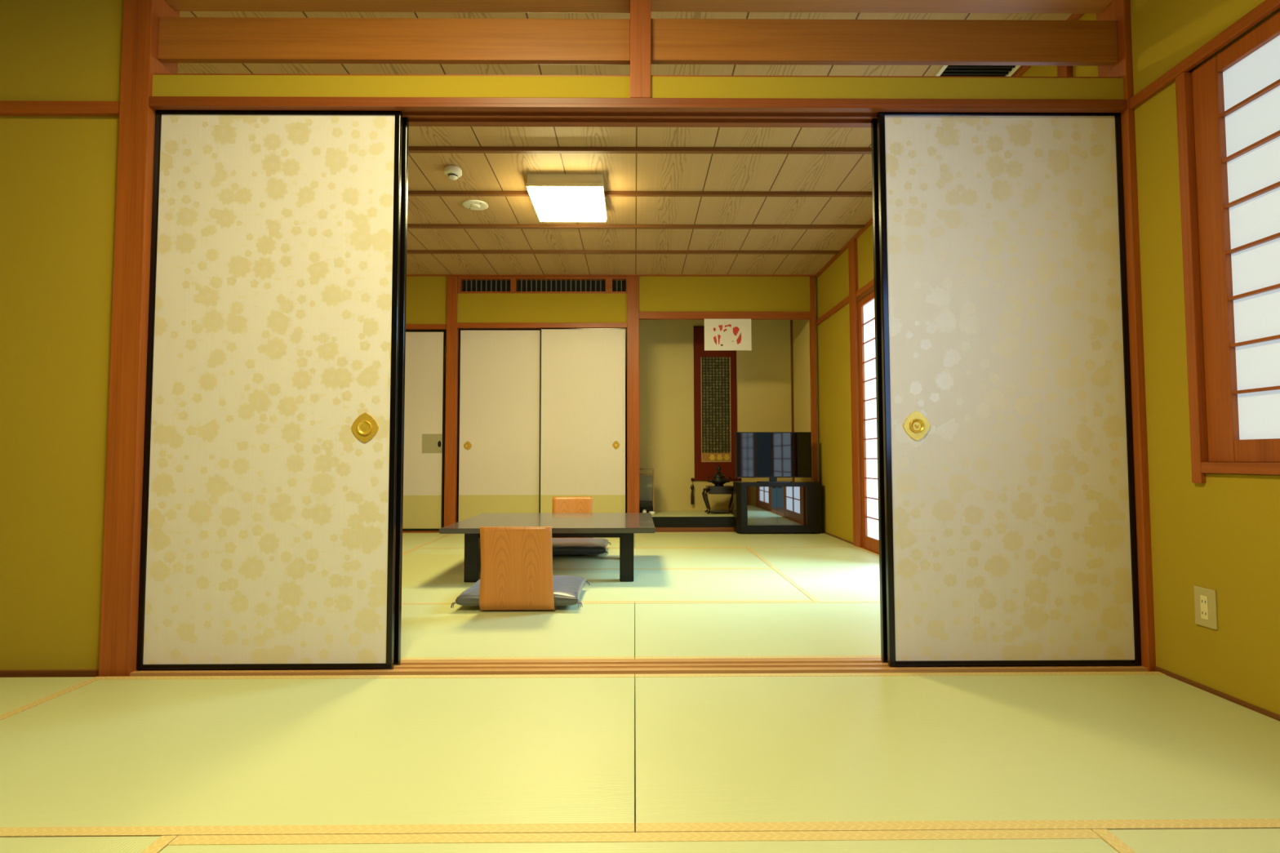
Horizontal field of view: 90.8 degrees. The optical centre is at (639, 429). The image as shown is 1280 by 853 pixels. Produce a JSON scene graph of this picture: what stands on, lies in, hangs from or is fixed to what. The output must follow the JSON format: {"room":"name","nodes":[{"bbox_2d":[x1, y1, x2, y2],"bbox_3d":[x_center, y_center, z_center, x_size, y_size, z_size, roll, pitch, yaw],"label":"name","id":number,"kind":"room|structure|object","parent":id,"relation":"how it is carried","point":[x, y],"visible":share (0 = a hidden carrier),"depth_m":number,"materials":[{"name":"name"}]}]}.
{"room":"japanese tatami room","nodes":[
{"label":"japanese tatami room","id":0,"kind":"room"},
{"bbox_2d":[0,0,123,670],"bbox_3d":[-2.280,-0.458,2.254,0.920,2.670,0.100,0,-3,0],"label":"wall","id":1,"kind":"structure","parent":0,"point":[58,174],"depth_m":2.20,"materials":[{"name":"paint"}]},
{"bbox_2d":[0,669,98,677],"bbox_3d":[-2.278,0.845,2.138,0.918,0.056,0.012,0,-3,0],"label":"baseboard","id":2,"kind":"structure","parent":1,"relation":"attached to","point":[53,673],"depth_m":2.14,"materials":[{"name":"brown wood"}]},
{"bbox_2d":[0,100,119,115],"bbox_3d":[-2.282,-1.132,2.224,0.918,0.044,0.022,0,-3,0],"label":"rail","id":3,"kind":"object","parent":1,"relation":"attached to","point":[7,108],"visible":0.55,"depth_m":2.21,"materials":[{"name":"brown wood"}]},
{"bbox_2d":[136,110,402,669],"bbox_3d":[-1.285,-0.162,2.207,0.867,1.962,0.028,0,-3,0],"label":"door","id":4,"kind":"structure","parent":1,"relation":"in","point":[268,540],"depth_m":2.20,"materials":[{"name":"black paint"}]},
{"bbox_2d":[356,420,371,435],"bbox_3d":[-0.957,-0.007,2.192,0.050,0.050,0.006,0,-3,0],"label":"door handle","id":5,"kind":"object","parent":4,"relation":"on","point":[363,427],"depth_m":2.19,"materials":[{"name":"metal"}]},
{"bbox_2d":[393,116,408,664],"bbox_3d":[-1.277,-0.157,2.253,0.866,1.958,0.022,0,-3,0],"label":"door","id":6,"kind":"structure","parent":1,"relation":"in","point":[405,141],"depth_m":2.25,"materials":[{"name":"black paint"}]},
{"bbox_2d":[444,328,626,479],"bbox_3d":[-1.415,-0.260,6.377,2.720,2.650,0.040,0,-3,0],"label":"wall","id":7,"kind":"structure","parent":0,"point":[626,329],"depth_m":6.38,"materials":[{"name":"paint"}]},
{"bbox_2d":[402,530,439,533],"bbox_3d":[-2.347,1.031,6.239,0.850,0.062,0.080,0,-3,0],"label":"sill","id":8,"kind":"structure","parent":7,"relation":"attached to","point":[403,531],"depth_m":6.20,"materials":[{"name":"brown wood"}]},
{"bbox_2d":[457,328,540,522],"bbox_3d":[-1.399,-0.006,6.305,0.831,2.011,0.028,0,-3,0],"label":"door","id":9,"kind":"structure","parent":7,"relation":"in","point":[499,405],"depth_m":6.30,"materials":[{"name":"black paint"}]},
{"bbox_2d":[405,275,810,324],"bbox_3d":[-0.517,-1.296,6.363,4.520,0.496,0.078,0,-3,0],"label":"wall","id":10,"kind":"structure","parent":0,"point":[656,294],"depth_m":6.32,"materials":[{"name":"paint"}]},
{"bbox_2d":[402,329,446,530],"bbox_3d":[-2.355,0.001,6.267,0.829,1.997,0.024,0,-3,0],"label":"door","id":11,"kind":"structure","parent":10,"relation":"in","point":[424,465],"depth_m":6.26,"materials":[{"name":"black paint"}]},
{"bbox_2d":[405,324,446,329],"bbox_3d":[-2.351,-1.023,6.329,0.850,0.050,0.090,0,-3,0],"label":"lintel","id":12,"kind":"object","parent":10,"relation":"attached to","point":[408,326],"visible":0.27,"depth_m":6.29,"materials":[{"name":"brown wood"}]},
{"bbox_2d":[457,322,626,328],"bbox_3d":[-0.977,-1.040,6.341,1.695,0.048,0.090,0,-3,0],"label":"lintel","id":13,"kind":"object","parent":10,"relation":"attached to","point":[460,325],"visible":0.79,"depth_m":6.30,"materials":[{"name":"brown wood"}]},
{"bbox_2d":[457,276,626,293],"bbox_3d":[-0.977,-1.448,6.361,1.695,0.172,0.071,0,-3,0],"label":"air vent","id":14,"kind":"object","parent":10,"relation":"in","point":[465,284],"visible":0.98,"depth_m":6.36,"materials":[{"name":"brown wood"}]},
{"bbox_2d":[539,328,626,513],"bbox_3d":[-0.566,-0.010,6.282,0.863,2.013,0.028,0,-3,0],"label":"door","id":15,"kind":"structure","parent":10,"relation":"in","point":[583,415],"depth_m":6.28,"materials":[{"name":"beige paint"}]},
{"bbox_2d":[406,274,816,277],"bbox_3d":[-0.497,-1.563,6.354,4.560,0.052,0.120,0,-3,0],"label":"crown molding","id":16,"kind":"structure","parent":10,"relation":"attached to","point":[458,275],"depth_m":6.31,"materials":[{"name":"brown wood"}]},
{"bbox_2d":[639,311,810,319],"bbox_3d":[0.849,-1.143,6.345,1.719,0.068,0.064,0,-3,0],"label":"lintel","id":17,"kind":"object","parent":10,"relation":"attached to","point":[642,315],"visible":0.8,"depth_m":6.31,"materials":[{"name":"brown wood"}]},
{"bbox_2d":[704,319,751,350],"bbox_3d":[0.878,-0.950,6.313,0.471,0.318,0.004,0,-3,0],"label":"print","id":18,"kind":"object","parent":17,"relation":"hanging from","point":[719,334],"visible":1,"depth_m":6.31,"materials":[{"name":"white paper"}]},
{"bbox_2d":[177,11,1072,274],"bbox_3d":[-0.465,-1.657,4.394,4.750,0.045,4.025,0,-3,0],"label":"ceiling","id":19,"kind":"structure","parent":0,"point":[480,171],"depth_m":4.14,"materials":[{"name":"brown wood"}]},
{"bbox_2d":[444,164,462,180],"bbox_3d":[-1.182,-1.617,3.989,0.110,0.068,0.110,0,-3,0],"label":"smoke detector","id":20,"kind":"object","parent":19,"relation":"attached to","point":[453,172],"visible":1,"depth_m":3.96,"materials":[{"name":"white plastic"}]},
{"bbox_2d":[462,199,488,210],"bbox_3d":[-1.190,-1.616,4.559,0.184,0.019,0.184,0,-3,0],"label":"ceiling speaker","id":21,"kind":"object","parent":19,"relation":"attached to","point":[473,204],"visible":1,"depth_m":4.54,"materials":[{"name":"white plastic"}]},
{"bbox_2d":[526,173,606,222],"bbox_3d":[-0.487,-1.573,4.338,0.494,0.126,0.560,0,-3,0],"label":"ceiling lamp","id":22,"kind":"object","parent":19,"relation":"attached to","point":[555,197],"visible":1,"depth_m":4.15,"materials":[{"name":"beige plastic"}]},
{"bbox_2d":[406,249,839,254],"bbox_3d":[-0.504,-1.567,5.574,4.532,0.025,0.034,0,-3,0],"label":"batten","id":23,"kind":"object","parent":19,"relation":"attached to","point":[409,251],"visible":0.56,"depth_m":5.56,"materials":[{"name":"brown wood"}]},
{"bbox_2d":[407,223,864,229],"bbox_3d":[-0.499,-1.595,4.960,4.532,0.025,0.034,0,-3,0],"label":"batten","id":24,"kind":"object","parent":19,"relation":"attached to","point":[409,225],"visible":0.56,"depth_m":4.95,"materials":[{"name":"brown wood"}]},
{"bbox_2d":[408,146,871,154],"bbox_3d":[-0.488,-1.652,3.731,4.532,0.025,0.034,0,-3,0],"label":"batten","id":25,"kind":"object","parent":19,"relation":"attached to","point":[411,149],"visible":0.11,"depth_m":3.72,"materials":[{"name":"brown wood"}]},
{"bbox_2d":[408,191,872,196],"bbox_3d":[-0.494,-1.624,4.345,4.532,0.025,0.034,0,-3,0],"label":"batten","id":26,"kind":"object","parent":19,"relation":"attached to","point":[517,193],"depth_m":4.34,"materials":[{"name":"brown wood"}]},
{"bbox_2d":[933,65,1021,76],"bbox_3d":[1.592,-1.698,2.955,0.360,0.012,0.230,0,-3,0],"label":"ceiling vent","id":27,"kind":"object","parent":19,"relation":"in","point":[944,70],"visible":0.32,"depth_m":2.98,"materials":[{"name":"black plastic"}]},
{"bbox_2d":[634,537,635,832],"bbox_3d":[-0.444,0.914,2.307,4.950,0.068,9.700,0,-3,0],"label":"floor","id":28,"kind":"structure","parent":0,"point":[634,537],"depth_m":1.59,"materials":[{"name":"brown wicker"}]},
{"bbox_2d":[0,676,104,720],"bbox_3d":[-2.208,0.806,1.214,0.881,0.052,1.755,0,-3,0],"label":"mat","id":29,"kind":"object","parent":28,"relation":"on","point":[17,695],"visible":0.45,"depth_m":1.98,"materials":[{"name":"wicker"}]},
{"bbox_2d":[0,835,177,852],"bbox_3d":[-1.318,0.763,0.325,0.880,0.052,1.760,0,-3,0],"label":"mat","id":30,"kind":"object","parent":28,"relation":"on","point":[69,844],"visible":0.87,"depth_m":1.18,"materials":[{"name":"wicker"}]},
{"bbox_2d":[97,0,179,676],"bbox_3d":[-1.771,-0.459,2.246,0.102,2.670,0.135,0,-3,0],"label":"post","id":31,"kind":"object","parent":28,"relation":"on","point":[117,655],"visible":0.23,"depth_m":2.17,"materials":[{"name":"brown wood"}]},
{"bbox_2d":[157,17,630,64],"bbox_3d":[-0.879,-1.401,2.275,1.686,0.155,0.026,0,-3,0],"label":"beam","id":32,"kind":"structure","parent":31,"relation":"attached to","point":[248,40],"depth_m":2.26,"materials":[{"name":"brown wood"}]},
{"bbox_2d":[0,674,634,837],"bbox_3d":[-0.892,0.824,1.656,1.755,0.052,0.893,0,-3,0],"label":"mat","id":33,"kind":"object","parent":28,"relation":"on","point":[513,753],"visible":0.93,"depth_m":1.54,"materials":[{"name":"green wicker"}]},
{"bbox_2d":[402,533,451,554],"bbox_3d":[-2.241,0.986,5.136,0.881,0.052,2.058,0,-3,0],"label":"mat","id":34,"kind":"object","parent":28,"relation":"on","point":[411,541],"visible":0.03,"depth_m":5.68,"materials":[{"name":"wicker"}]},
{"bbox_2d":[401,548,475,603],"bbox_3d":[-1.353,0.938,4.115,0.875,0.052,1.918,0,-3,0],"label":"mat","id":35,"kind":"object","parent":28,"relation":"on","point":[428,575],"visible":0.21,"depth_m":3.87,"materials":[{"name":"wicker"}]},
{"bbox_2d":[444,275,459,526],"bbox_3d":[-1.874,-0.241,6.295,0.102,2.606,0.110,0,-3,0],"label":"post","id":36,"kind":"object","parent":28,"relation":"on","point":[452,331],"visible":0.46,"depth_m":6.25,"materials":[{"name":"brown wood"}]},
{"bbox_2d":[400,602,634,659],"bbox_3d":[-0.901,0.872,2.710,1.755,0.052,0.899,0,-3,0],"label":"mat","id":37,"kind":"object","parent":28,"relation":"on","point":[593,630],"visible":0.42,"depth_m":2.62,"materials":[{"name":"green wicker"}]},
{"bbox_2d":[479,526,556,610],"bbox_3d":[-0.578,0.662,3.131,0.348,0.403,0.445,0,-3,0],"label":"chair","id":38,"kind":"object","parent":37,"relation":"on","point":[517,562],"visible":0.98,"depth_m":2.94,"materials":[{"name":"brown wood"}]},
{"bbox_2d":[450,575,590,608],"bbox_3d":[-0.583,0.817,3.223,0.621,0.078,0.539,0,-3,0],"label":"floor cushion","id":39,"kind":"object","parent":38,"relation":"on","point":[567,589],"visible":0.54,"depth_m":3.02,"materials":[{"name":"fabric"}]},
{"bbox_2d":[417,533,619,548],"bbox_3d":[-0.926,1.006,5.627,1.755,0.052,1.098,0,-3,0],"label":"mat","id":40,"kind":"object","parent":28,"relation":"on","point":[453,540],"visible":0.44,"depth_m":5.40,"materials":[{"name":"wicker"}]},
{"bbox_2d":[551,497,592,513],"bbox_3d":[-0.554,0.748,5.004,0.348,0.403,0.445,0,-3,0],"label":"chair","id":41,"kind":"object","parent":40,"relation":"on","point":[560,504],"visible":0.23,"depth_m":5.21,"materials":[{"name":"brown wood"}]},
{"bbox_2d":[551,537,611,555],"bbox_3d":[-0.540,0.891,4.840,0.621,0.078,0.539,0,-3,0],"label":"floor cushion","id":42,"kind":"object","parent":41,"relation":"on","point":[559,545],"visible":0.59,"depth_m":4.63,"materials":[{"name":"fabric"}]},
{"bbox_2d":[626,275,639,537],"bbox_3d":[-0.068,-0.243,6.311,0.119,2.606,0.110,0,-3,0],"label":"post","id":43,"kind":"object","parent":28,"relation":"on","point":[633,282],"visible":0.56,"depth_m":6.26,"materials":[{"name":"brown wood"}]},
{"bbox_2d":[159,829,1118,852],"bbox_3d":[-0.001,0.781,0.769,1.757,0.052,0.893,0,-3,0],"label":"mat","id":44,"kind":"object","parent":28,"relation":"on","point":[1023,841],"visible":1,"depth_m":1.19,"materials":[{"name":"wicker"}]},
{"bbox_2d":[552,547,771,568],"bbox_3d":[-0.028,0.958,4.606,1.778,0.052,0.958,0,-3,0],"label":"mat","id":45,"kind":"object","parent":28,"relation":"on","point":[644,557],"visible":0.41,"depth_m":4.51,"materials":[{"name":"wicker"}]},
{"bbox_2d":[439,512,655,582],"bbox_3d":[-0.538,0.751,4.135,1.244,0.320,1.024,0,-3,0],"label":"table","id":46,"kind":"object","parent":45,"relation":"on","point":[623,526],"visible":0.78,"depth_m":3.74,"materials":[{"name":"paint"}]},
{"bbox_2d":[552,568,813,612],"bbox_3d":[-0.020,0.914,3.647,1.778,0.052,0.958,0,-3,0],"label":"mat","id":47,"kind":"object","parent":28,"relation":"on","point":[718,584],"visible":0.41,"depth_m":3.56,"materials":[{"name":"wicker"}]},
{"bbox_2d":[654,527,735,532],"bbox_3d":[0.473,1.013,6.256,0.959,0.090,0.036,0,-3,0],"label":"board","id":48,"kind":"object","parent":28,"relation":"on","point":[657,529],"visible":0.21,"depth_m":6.24,"materials":[{"name":"brown wood"}]},
{"bbox_2d":[652,516,733,527],"bbox_3d":[0.473,0.916,6.260,0.959,0.103,0.038,0,-3,0],"label":"step","id":49,"kind":"structure","parent":48,"relation":"on","point":[659,522],"depth_m":6.24,"materials":[{"name":"black wood"}]},
{"bbox_2d":[635,532,858,547],"bbox_3d":[0.866,1.004,5.642,1.824,0.052,1.098,0,-3,0],"label":"mat","id":50,"kind":"object","parent":28,"relation":"on","point":[656,540],"visible":0.55,"depth_m":5.53,"materials":[{"name":"wicker"}]},
{"bbox_2d":[733,481,822,533],"bbox_3d":[1.337,0.755,6.129,0.823,0.489,0.240,0,-3,0],"label":"tv cabinet","id":51,"kind":"object","parent":50,"relation":"on","point":[793,507],"visible":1,"depth_m":6.02,"materials":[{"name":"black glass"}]},
{"bbox_2d":[734,431,811,482],"bbox_3d":[1.286,0.267,6.108,0.734,0.484,0.155,0,-3,-2],"label":"television","id":52,"kind":"object","parent":51,"relation":"on","point":[772,455],"visible":1,"depth_m":6.08,"materials":[{"name":"black paint"}]},
{"bbox_2d":[635,601,880,658],"bbox_3d":[0.891,0.870,2.725,1.824,0.052,0.899,0,-3,0],"label":"mat","id":53,"kind":"object","parent":28,"relation":"on","point":[682,629],"visible":0.42,"depth_m":2.67,"materials":[{"name":"green wicker"}]},
{"bbox_2d":[746,547,879,601],"bbox_3d":[1.329,0.934,4.138,0.924,0.052,1.918,0,-3,0],"label":"mat","id":54,"kind":"object","parent":28,"relation":"on","point":[820,574],"visible":0.44,"depth_m":4.04,"materials":[{"name":"beige wicker"}]},
{"bbox_2d":[808,275,817,481],"bbox_3d":[1.734,-0.246,6.310,0.047,2.606,0.066,0,-3,0],"label":"post","id":55,"kind":"object","parent":28,"relation":"on","point":[812,299],"visible":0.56,"depth_m":6.29,"materials":[{"name":"brown wood"}]},
{"bbox_2d":[848,238,862,547],"bbox_3d":[1.827,-0.284,5.223,0.116,2.580,0.147,0,-3,0],"label":"post","id":56,"kind":"object","parent":28,"relation":"on","point":[852,246],"visible":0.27,"depth_m":5.19,"materials":[{"name":"brown wood"}]},
{"bbox_2d":[635,671,1279,832],"bbox_3d":[0.869,0.821,1.671,1.762,0.052,0.893,0,-3,0],"label":"mat","id":57,"kind":"object","parent":28,"relation":"on","point":[1030,750],"visible":0.86,"depth_m":1.55,"materials":[{"name":"wicker"}]},
{"bbox_2d":[1057,65,1072,76],"bbox_3d":[1.849,-0.403,2.627,0.116,2.580,0.060,0,-3,0],"label":"post","id":58,"kind":"object","parent":28,"relation":"on","point":[1062,70],"depth_m":2.66,"materials":[{"name":"brown wood"}]},
{"bbox_2d":[1095,0,1155,671],"bbox_3d":[1.748,-0.464,2.276,0.035,2.670,0.135,0,-3,0],"label":"post","id":59,"kind":"object","parent":28,"relation":"on","point":[1119,11],"visible":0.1,"depth_m":2.21,"materials":[{"name":"brown wood"}]},
{"bbox_2d":[650,18,1118,66],"bbox_3d":[0.884,-1.405,2.291,1.691,0.155,0.026,0,-3,0],"label":"beam","id":60,"kind":"structure","parent":59,"relation":"attached to","point":[673,41],"depth_m":2.28,"materials":[{"name":"brown wood"}]},
{"bbox_2d":[1091,828,1279,852],"bbox_3d":[1.322,0.760,0.348,0.878,0.052,1.760,0,-3,0],"label":"mat","id":61,"kind":"object","parent":28,"relation":"on","point":[1251,840],"visible":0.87,"depth_m":1.19,"materials":[{"name":"wicker"}]},
{"bbox_2d":[151,75,1124,99],"bbox_3d":[0.004,-1.211,2.293,3.451,0.086,0.100,0,-3,0],"label":"wall","id":62,"kind":"structure","parent":0,"point":[313,86],"depth_m":2.24,"materials":[{"name":"paint"}]},
{"bbox_2d":[154,73,630,76],"bbox_3d":[-0.878,-1.257,2.278,1.686,0.008,0.070,0,-3,0],"label":"rail","id":63,"kind":"object","parent":62,"relation":"attached to","point":[154,73],"visible":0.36,"depth_m":2.24,"materials":[{"name":"brown wood"}]},
{"bbox_2d":[148,96,1127,127],"bbox_3d":[0.004,-1.150,2.291,3.451,0.035,0.132,0,-3,0],"label":"lintel","id":64,"kind":"object","parent":62,"relation":"attached to","point":[420,111],"visible":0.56,"depth_m":2.24,"materials":[{"name":"brown wood"}]},
{"bbox_2d":[630,0,651,97],"bbox_3d":[0.001,-1.482,2.306,0.074,0.628,0.130,0,-3,0],"label":"post","id":65,"kind":"object","parent":64,"relation":"on","point":[640,10],"visible":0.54,"depth_m":2.23,"materials":[{"name":"brown wood"}]},
{"bbox_2d":[651,75,1122,78],"bbox_3d":[0.884,-1.260,2.293,1.691,0.008,0.070,0,-3,0],"label":"rail","id":66,"kind":"object","parent":62,"relation":"attached to","point":[651,75],"visible":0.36,"depth_m":2.26,"materials":[{"name":"brown wood"}]},
{"bbox_2d":[651,510,733,516],"bbox_3d":[0.444,0.891,6.610,1.000,0.030,0.680,0,-3,0],"label":"floor","id":67,"kind":"structure","parent":0,"point":[668,513],"depth_m":6.53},
{"bbox_2d":[639,468,653,512],"bbox_3d":[0.052,0.642,6.578,0.184,0.466,0.190,0,-3,0],"label":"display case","id":68,"kind":"object","parent":67,"relation":"on","point":[646,480],"visible":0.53,"depth_m":6.49,"materials":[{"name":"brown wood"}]},
{"bbox_2d":[702,485,733,514],"bbox_3d":[0.832,0.732,6.601,0.344,0.284,0.270,0,-3,0],"label":"stand","id":69,"kind":"object","parent":67,"relation":"on","point":[708,489],"visible":0.88,"depth_m":6.49,"materials":[{"name":"metal"}]},
{"bbox_2d":[707,465,730,485],"bbox_3d":[0.827,0.482,6.612,0.187,0.214,0.172,-2,-4,42],"label":"incense burner","id":70,"kind":"object","parent":69,"relation":"on","point":[718,478],"visible":1,"depth_m":6.57,"materials":[{"name":"brown metal"}]},
{"bbox_2d":[711,477,727,485],"bbox_3d":[0.827,0.544,6.609,0.172,0.090,0.172,0,-3,0],"label":"bowl","id":71,"kind":"object","parent":69,"relation":"on","point":[717,481],"depth_m":6.55,"materials":[{"name":"brown metal"}]},
{"bbox_2d":[708,509,730,512],"bbox_3d":[0.832,0.849,6.595,0.210,0.014,0.210,0,-3,0],"label":"shelf","id":72,"kind":"object","parent":69,"relation":"attached to","point":[709,510],"depth_m":6.50,"materials":[{"name":"black wood"}]},
{"bbox_2d":[639,320,792,515],"bbox_3d":[0.889,-0.233,7.046,1.900,2.650,0.080,0,-3,0],"label":"wall","id":73,"kind":"structure","parent":0,"point":[666,347],"depth_m":7.01,"materials":[{"name":"paint"}]},
{"bbox_2d":[690,326,741,480],"bbox_3d":[0.836,-0.340,6.995,0.552,1.815,0.034,0,-3,0],"label":"scroll","id":74,"kind":"object","parent":73,"relation":"hanging from","point":[715,397],"visible":0.9,"depth_m":6.99,"materials":[{"name":"red fabric"}]},
{"bbox_2d":[690,484,693,505],"bbox_3d":[0.573,0.679,6.926,0.042,0.298,0.042,0,-3,0],"label":"weight","id":75,"kind":"object","parent":74,"relation":"hanging from","point":[691,486],"visible":1,"depth_m":6.91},
{"bbox_2d":[792,277,818,481],"bbox_3d":[1.743,-0.252,6.674,0.078,2.650,0.680,0,-3,0],"label":"wall","id":76,"kind":"structure","parent":0,"point":[801,330],"depth_m":6.61,"materials":[{"name":"paint"}]},
{"bbox_2d":[790,320,794,481],"bbox_3d":[1.692,-0.236,7.000,0.020,2.252,0.025,0,-3,0],"label":"post","id":77,"kind":"object","parent":76,"relation":"attached to","point":[791,321],"visible":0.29,"depth_m":7.01,"materials":[{"name":"brown wood"}]},
{"bbox_2d":[871,118,887,662],"bbox_3d":[1.289,-0.161,2.275,0.873,1.958,0.022,0,-3,0],"label":"door","id":78,"kind":"structure","parent":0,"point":[873,122],"depth_m":2.26,"materials":[{"name":"black paint"}]},
{"bbox_2d":[816,13,1097,542],"bbox_3d":[1.847,-0.357,4.397,0.090,2.650,4.120,0,-3,0],"label":"wall","id":79,"kind":"structure","parent":0,"point":[833,359],"depth_m":5.71,"materials":[{"name":"paint"}]},
{"bbox_2d":[816,295,848,324],"bbox_3d":[1.778,-1.092,5.819,0.020,0.050,0.994,0,-3,0],"label":"rail","id":80,"kind":"object","parent":79,"relation":"attached to","point":[846,300],"visible":0.77,"depth_m":5.78,"materials":[{"name":"brown wood"}]},
{"bbox_2d":[822,530,853,544],"bbox_3d":[1.787,1.000,5.707,0.010,0.060,0.938,0,-3,0],"label":"baseboard","id":81,"kind":"structure","parent":79,"relation":"attached to","point":[824,532],"depth_m":5.67,"materials":[{"name":"brown wood"}]},
{"bbox_2d":[856,278,874,297],"bbox_3d":[1.841,-1.166,3.941,0.108,0.045,2.495,0,-3,0],"label":"lintel","id":82,"kind":"object","parent":79,"relation":"attached to","point":[871,283],"visible":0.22,"depth_m":4.97,"materials":[{"name":"brown wood"}]},
{"bbox_2d":[857,285,874,301],"bbox_3d":[1.845,-1.126,3.939,0.100,0.035,2.495,0,-3,0],"label":"lintel","id":83,"kind":"object","parent":79,"relation":"attached to","point":[870,290],"visible":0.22,"depth_m":4.99,"materials":[{"name":"brown wood"}]},
{"bbox_2d":[858,290,879,553],"bbox_3d":[1.811,-0.071,4.711,0.028,1.999,0.850,0,-3,0],"label":"window","id":84,"kind":"structure","parent":79,"relation":"in","point":[866,305],"depth_m":5.00,"materials":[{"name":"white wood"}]},
{"bbox_2d":[862,546,879,554],"bbox_3d":[1.848,0.917,3.845,0.100,0.054,2.495,0,-3,0],"label":"sill","id":85,"kind":"structure","parent":79,"relation":"attached to","point":[862,547],"depth_m":4.90,"materials":[{"name":"brown wood"}]},
{"bbox_2d":[815,13,1084,276],"bbox_3d":[1.786,-1.628,4.355,0.028,0.026,3.920,0,-3,0],"label":"crown molding","id":86,"kind":"structure","parent":79,"relation":"attached to","point":[1022,69],"depth_m":4.96,"materials":[{"name":"brown wood"}]},
{"bbox_2d":[876,111,1141,666],"bbox_3d":[1.295,-0.165,2.229,0.872,1.962,0.028,0,-3,0],"label":"door","id":87,"kind":"structure","parent":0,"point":[1011,520],"depth_m":2.22,"materials":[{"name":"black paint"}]},
{"bbox_2d":[910,418,924,432],"bbox_3d":[0.970,-0.013,2.208,0.050,0.050,0.006,0,-3,0],"label":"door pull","id":88,"kind":"object","parent":87,"relation":"on","point":[917,425],"depth_m":2.21,"materials":[{"name":"metal"}]},
{"bbox_2d":[1130,0,1279,715],"bbox_3d":[1.819,-0.569,0.007,0.090,2.670,4.670,0,-3,0],"label":"wall","id":89,"kind":"structure","parent":0,"point":[1221,534],"depth_m":2.05,"materials":[{"name":"paint"}]},
{"bbox_2d":[129,657,1147,686],"bbox_3d":[0.008,0.846,2.203,3.451,0.052,0.126,0,-3,0],"label":"sill","id":90,"kind":"structure","parent":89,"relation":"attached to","point":[757,665],"depth_m":2.16,"materials":[{"name":"brown wood"}]},
{"bbox_2d":[1175,71,1208,483],"bbox_3d":[1.794,-0.489,2.007,0.106,1.315,0.033,0,-3,0],"label":"trim","id":91,"kind":"structure","parent":89,"relation":"attached to","point":[1184,82],"depth_m":2.00,"materials":[{"name":"brown wood"}]},
{"bbox_2d":[1128,0,1279,462],"bbox_3d":[1.784,-0.636,-0.056,0.054,1.286,4.540,0,-3,0],"label":"window","id":92,"kind":"structure","parent":89,"relation":"in","point":[1236,92],"depth_m":1.87,"materials":[{"name":"brown wood"}]},
{"bbox_2d":[1193,586,1217,630],"bbox_3d":[1.754,0.552,1.960,0.009,0.120,0.074,0,-3,0],"label":"power outlet","id":93,"kind":"object","parent":89,"relation":"attached to","point":[1205,599],"visible":1,"depth_m":1.95,"materials":[{"name":"beige plastic"}]},
{"bbox_2d":[1200,595,1208,620],"bbox_3d":[1.752,0.552,1.960,0.004,0.072,0.024,0,-3,0],"label":"socket","id":94,"kind":"object","parent":93,"relation":"attached to","point":[1204,599],"depth_m":1.96,"materials":[{"name":"beige plastic"}]},
{"bbox_2d":[1154,666,1279,721],"bbox_3d":[1.772,0.732,-0.121,0.010,0.061,4.535,0,-3,0],"label":"baseboard","id":95,"kind":"structure","parent":89,"relation":"attached to","point":[1232,699],"depth_m":1.91,"materials":[{"name":"brown wood"}]},
{"bbox_2d":[1200,462,1279,475],"bbox_3d":[1.805,0.065,0.819,0.106,0.034,2.291,0,-3,0],"label":"sill","id":96,"kind":"structure","parent":89,"relation":"attached to","point":[1234,468],"depth_m":1.83,"materials":[{"name":"brown wood"}]},
{"bbox_3d":[0.003,-1.735,2.322,3.451,0.120,0.080,0,-3,0],"label":"wall","id":97,"kind":"structure","parent":0,"visible":0},
{"bbox_2d":[164,0,630,13],"bbox_3d":[-0.879,-1.615,2.309,1.686,0.118,0.090,0,-3,0],"label":"beam","id":98,"kind":"structure","parent":97,"relation":"attached to","point":[344,6],"depth_m":2.32,"materials":[{"name":"brown wood"}]},
{"bbox_2d":[650,0,1113,13],"bbox_3d":[0.883,-1.621,2.325,1.691,0.112,0.090,0,-3,0],"label":"beam","id":99,"kind":"structure","parent":97,"relation":"attached to","point":[1087,6],"depth_m":2.33,"materials":[{"name":"brown wood"}]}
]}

